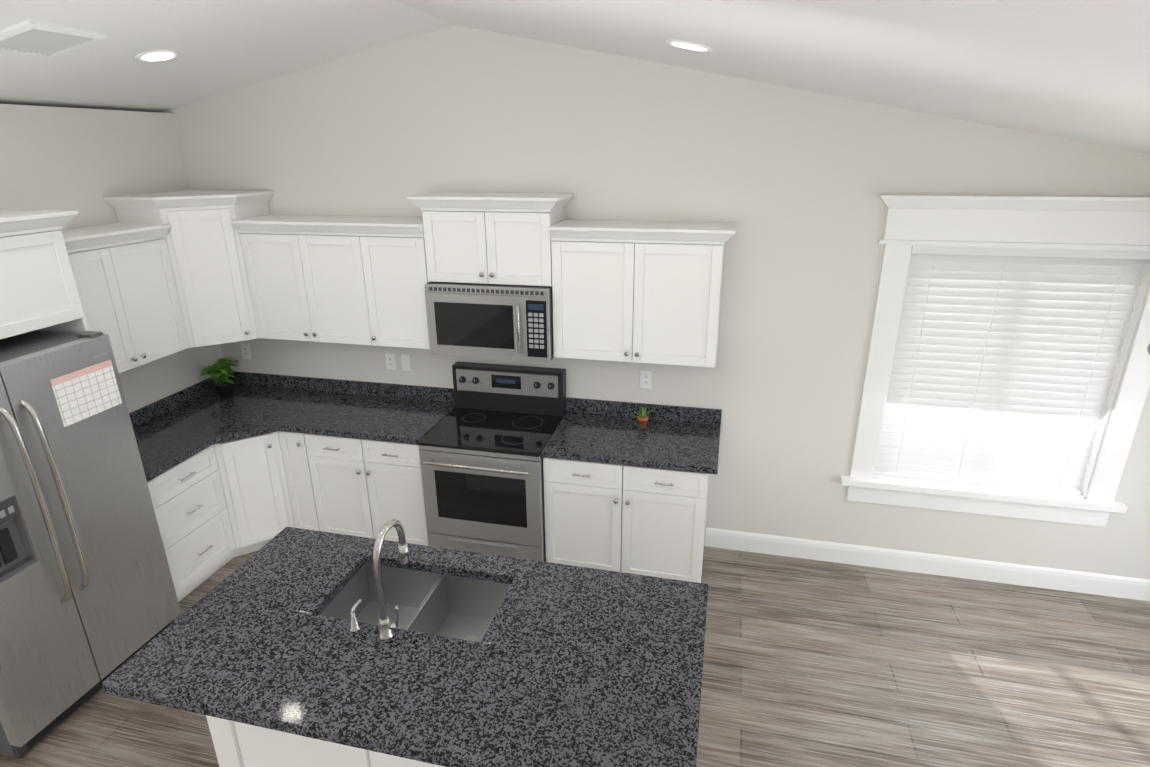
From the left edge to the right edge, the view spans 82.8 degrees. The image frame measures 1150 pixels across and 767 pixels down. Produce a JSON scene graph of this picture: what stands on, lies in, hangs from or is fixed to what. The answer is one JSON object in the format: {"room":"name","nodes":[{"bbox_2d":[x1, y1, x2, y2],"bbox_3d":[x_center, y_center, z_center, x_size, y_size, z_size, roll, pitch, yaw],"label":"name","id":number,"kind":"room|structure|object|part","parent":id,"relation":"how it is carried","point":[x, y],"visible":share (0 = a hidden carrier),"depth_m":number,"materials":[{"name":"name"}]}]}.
{"room":"kitchen","nodes":[
{"label":"kitchen","id":0,"kind":"room"},
{"bbox_2d":[0,104,223,412],"bbox_3d":[-3.584,0.779,1.405,0.150,2.816,7.790,4,21,13],"label":"wall","id":1,"kind":"structure","parent":0,"point":[52,158],"depth_m":3.85,"materials":[{"name":"white paint"}]},
{"bbox_2d":[0,210,88,338],"bbox_3d":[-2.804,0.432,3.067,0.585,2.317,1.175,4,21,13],"label":"upper cabinet","id":2,"kind":"object","parent":1,"relation":"attached to","point":[38,290],"visible":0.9,"depth_m":3.04,"materials":[{"name":"white wood"}]},
{"bbox_2d":[61,222,181,372],"bbox_3d":[-2.720,-0.474,3.727,0.330,0.777,0.784,4,21,13],"label":"upper cabinet","id":3,"kind":"object","parent":1,"relation":"attached to","point":[159,275],"depth_m":3.72,"materials":[{"name":"white wood"}]},
{"bbox_2d":[129,376,228,426],"bbox_3d":[-2.794,0.182,4.319,0.020,0.099,1.394,4,21,13],"label":"backsplash","id":4,"kind":"structure","parent":1,"relation":"attached to","point":[178,399],"depth_m":4.45,"materials":[{"name":"black stone"}]},
{"bbox_2d":[0,545,1149,766],"bbox_3d":[-0.200,2.406,1.149,7.080,0.120,7.790,4,21,13],"label":"floor","id":5,"kind":"structure","parent":0,"point":[814,663],"depth_m":3.34,"materials":[{"name":"brown wood"}]},
{"bbox_2d":[0,331,180,757],"bbox_3d":[-2.672,0.707,3.117,0.785,1.765,0.912,4,21,13],"label":"fridge","id":6,"kind":"object","parent":5,"relation":"on","point":[89,603],"visible":0.96,"depth_m":3.04,"materials":[{"name":"grey metal"}]},
{"bbox_3d":[-2.301,0.042,3.085,0.002,0.230,0.305,4,21,13],"label":"calendar panel","id":7,"kind":"part","parent":6,"relation":"part of","materials":[{"name":"paper"}]},
{"bbox_2d":[147,483,236,601],"bbox_3d":[-2.603,0.844,4.038,0.610,0.875,0.524,4,21,13],"label":"base cabinet","id":8,"kind":"object","parent":5,"relation":"on","point":[196,531],"depth_m":3.96,"materials":[{"name":"white wood"}]},
{"bbox_2d":[133,383,454,510],"bbox_3d":[-1.885,0.314,4.139,1.887,0.039,1.394,4,21,13],"label":"countertop","id":9,"kind":"structure","parent":8,"relation":"on","point":[323,448],"depth_m":4.23,"materials":[{"name":"black stone"}]},
{"bbox_2d":[201,358,238,398],"bbox_3d":[-2.512,-0.033,4.617,0.304,0.295,0.284,4,21,13],"label":"basil plant","id":10,"kind":"object","parent":9,"relation":"on","point":[220,369],"visible":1,"depth_m":4.61,"materials":[{"name":"green plant"}]},
{"bbox_2d":[225,495,300,555],"bbox_3d":[-2.291,0.622,4.641,0.921,0.875,0.870,4,21,13],"label":"base cabinet","id":11,"kind":"object","parent":5,"relation":"on","point":[256,522],"depth_m":4.34,"materials":[{"name":"white wood"}]},
{"bbox_2d":[297,503,328,531],"bbox_3d":[-1.741,0.617,4.642,0.250,0.875,0.610,4,21,13],"label":"base cabinet","id":12,"kind":"object","parent":5,"relation":"on","point":[312,516],"depth_m":4.43,"materials":[{"name":"white wood"}]},
{"bbox_2d":[325,447,427,545],"bbox_3d":[-1.299,0.649,4.543,0.876,0.875,0.610,4,21,13],"label":"base cabinet","id":13,"kind":"object","parent":5,"relation":"on","point":[399,496],"depth_m":4.26,"materials":[{"name":"white wood"}]},
{"bbox_2d":[207,563,705,766],"bbox_3d":[-0.493,1.319,2.692,1.944,0.870,0.799,4,21,13],"label":"kitchen island","id":14,"kind":"object","parent":5,"relation":"on","point":[462,606],"depth_m":2.73,"materials":[{"name":"white painted wood"},{"name":"dark granite"},{"name":"brushed nickel"}]},
{"bbox_2d":[101,595,700,766],"bbox_3d":[-0.581,1.016,2.189,1.958,0.044,0.465,4,21,13],"label":"island countertop","id":15,"kind":"structure","parent":14,"relation":"on","point":[379,688],"depth_m":2.15,"materials":[{"name":"grey stone"}]},
{"bbox_2d":[348,519,409,640],"bbox_3d":[-0.715,0.694,2.405,0.218,0.414,0.232,4,21,13],"label":"faucet","id":16,"kind":"object","parent":15,"relation":"on","point":[385,630],"depth_m":2.37,"materials":[{"name":"silver metal"}]},
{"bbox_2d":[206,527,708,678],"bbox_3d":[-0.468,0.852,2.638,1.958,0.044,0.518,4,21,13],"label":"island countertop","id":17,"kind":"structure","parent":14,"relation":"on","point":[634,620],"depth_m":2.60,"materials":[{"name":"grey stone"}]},
{"bbox_2d":[417,361,565,561],"bbox_3d":[-0.510,0.567,4.255,0.765,1.215,0.716,4,21,13],"label":"range","id":18,"kind":"object","parent":5,"relation":"on","point":[482,443],"visible":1,"depth_m":4.06,"materials":[{"name":"grey metal"}]},
{"bbox_2d":[543,459,708,582],"bbox_3d":[0.349,0.770,4.173,0.961,0.875,0.610,4,21,13],"label":"base cabinet","id":19,"kind":"object","parent":5,"relation":"on","point":[645,521],"depth_m":3.87,"materials":[{"name":"white wood"}]},
{"bbox_2d":[541,411,720,474],"bbox_3d":[0.367,0.345,4.001,1.012,0.039,0.630,4,21,13],"label":"countertop","id":20,"kind":"structure","parent":19,"relation":"on","point":[619,440],"depth_m":3.91,"materials":[{"name":"black stone"}]},
{"bbox_2d":[634,407,652,427],"bbox_3d":[0.430,0.212,4.123,0.124,0.126,0.080,4,21,13],"label":"potted plant","id":21,"kind":"object","parent":20,"relation":"on","point":[642,419],"visible":1,"depth_m":4.12,"materials":[{"name":"green plant"}]},
{"bbox_2d":[0,0,1149,154],"bbox_3d":[-0.223,-0.299,0.164,7.080,1.102,7.790,4,21,13],"label":"ceiling","id":22,"kind":"structure","parent":0,"point":[1077,70],"depth_m":2.53,"materials":[{"name":"white paint"}]},
{"bbox_2d":[0,20,109,57],"bbox_3d":[-2.171,-1.395,2.655,0.336,0.082,0.340,4,21,13],"label":"ceiling vent","id":23,"kind":"object","parent":22,"relation":"in","point":[35,38],"visible":1,"depth_m":2.64,"materials":[{"name":"white metal"}]},
{"bbox_2d":[135,50,180,62],"bbox_3d":[-2.033,-1.605,3.178,0.197,0.071,0.200,4,21,13],"label":"recessed light","id":24,"kind":"object","parent":22,"relation":"in","point":[159,56],"visible":0.88,"depth_m":3.18,"materials":[{"name":"white plastic"}]},
{"bbox_2d":[664,40,712,52],"bbox_3d":[0.456,-1.360,2.608,0.197,0.071,0.200,4,21,13],"label":"recessed light","id":25,"kind":"object","parent":22,"relation":"in","point":[688,46],"visible":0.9,"depth_m":2.61,"materials":[{"name":"white plastic"}]},
{"bbox_2d":[172,25,1149,579],"bbox_3d":[0.665,-0.456,4.063,6.780,3.250,0.150,4,21,13],"label":"wall","id":26,"kind":"structure","parent":0,"point":[792,183],"depth_m":3.87,"materials":[{"name":"white paint"}]},
{"bbox_2d":[103,190,273,349],"bbox_3d":[-2.402,-0.758,4.274,0.668,0.932,0.668,4,21,13],"label":"upper cabinet","id":27,"kind":"object","parent":26,"relation":"attached to","point":[201,234],"depth_m":4.09,"materials":[{"name":"white wood"}]},
{"bbox_2d":[240,343,251,358],"bbox_3d":[-2.439,-0.238,4.837,0.072,0.118,0.008,4,21,13],"label":"electrical outlet plate","id":28,"kind":"object","parent":26,"relation":"attached to","point":[245,350],"visible":1,"depth_m":4.83,"materials":[{"name":"white plastic"}]},
{"bbox_2d":[245,214,384,345],"bbox_3d":[-1.654,-0.690,4.295,0.905,0.777,0.330,4,21,13],"label":"upper cabinet","id":29,"kind":"object","parent":26,"relation":"attached to","point":[313,274],"depth_m":4.14,"materials":[{"name":"white wood"}]},
{"bbox_2d":[385,353,396,369],"bbox_3d":[-1.293,-0.154,4.579,0.072,0.118,0.008,4,21,13],"label":"electrical outlet plate","id":30,"kind":"object","parent":26,"relation":"attached to","point":[390,362],"visible":1,"depth_m":4.58,"materials":[{"name":"white plastic"}]},
{"bbox_2d":[365,217,429,348],"bbox_3d":[-1.089,-0.648,4.168,0.482,0.777,0.330,4,21,13],"label":"upper cabinet","id":31,"kind":"object","parent":26,"relation":"attached to","point":[396,244],"depth_m":4.00,"materials":[{"name":"white wood"}]},
{"bbox_2d":[401,354,411,370],"bbox_3d":[-1.178,-0.145,4.552,0.072,0.118,0.012,4,21,13],"label":"electrical outlet plate","id":32,"kind":"object","parent":26,"relation":"attached to","point":[406,362],"visible":1,"depth_m":4.55,"materials":[{"name":"white plastic"}]},
{"bbox_2d":[228,371,720,422],"bbox_3d":[-0.848,0.084,4.545,3.654,0.099,0.020,4,21,13],"label":"backsplash","id":33,"kind":"structure","parent":26,"relation":"attached to","point":[347,387],"depth_m":4.58,"materials":[{"name":"black stone"}]},
{"bbox_2d":[417,192,568,289],"bbox_3d":[-0.478,-0.878,3.930,0.779,0.502,0.330,4,21,13],"label":"upper cabinet","id":34,"kind":"object","parent":26,"relation":"attached to","point":[471,237],"depth_m":3.78,"materials":[{"name":"white wood"}]},
{"bbox_2d":[424,282,553,362],"bbox_3d":[-0.486,-0.414,4.044,0.767,0.437,0.435,4,21,13],"label":"microwave","id":35,"kind":"object","parent":34,"relation":"attached to","point":[496,321],"visible":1,"depth_m":3.88,"materials":[{"name":"grey metal"}]},
{"bbox_2d":[552,218,728,367],"bbox_3d":[0.369,-0.541,3.840,0.956,0.777,0.330,4,21,13],"label":"upper cabinet","id":36,"kind":"object","parent":26,"relation":"attached to","point":[625,291],"depth_m":3.69,"materials":[{"name":"white wood"}]},
{"bbox_2d":[640,370,651,388],"bbox_3d":[0.455,-0.025,4.186,0.072,0.118,0.008,4,21,13],"label":"electrical outlet plate","id":37,"kind":"object","parent":26,"relation":"attached to","point":[645,379],"visible":1,"depth_m":4.18,"materials":[{"name":"white plastic"}]},
{"bbox_2d":[705,528,1149,600],"bbox_3d":[2.425,1.163,4.122,3.150,0.140,0.016,4,21,13],"label":"baseboard","id":38,"kind":"structure","parent":26,"relation":"attached to","point":[1049,578],"depth_m":4.12,"materials":[{"name":"white wood"}]},
{"bbox_2d":[840,194,1149,526],"bbox_3d":[2.413,-0.094,3.685,1.565,1.865,0.179,4,21,13],"label":"window","id":39,"kind":"structure","parent":26,"relation":"in","point":[1114,223],"depth_m":3.58,"materials":[{"name":"white wood"}]},
{"bbox_2d":[874,246,1149,494],"bbox_3d":[2.419,-0.059,3.728,1.132,1.414,0.066,4,21,13],"label":"window blinds","id":40,"kind":"object","parent":39,"relation":"attached to","point":[1005,360],"visible":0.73,"depth_m":3.71,"materials":[{"name":"white plastic"}]}
]}

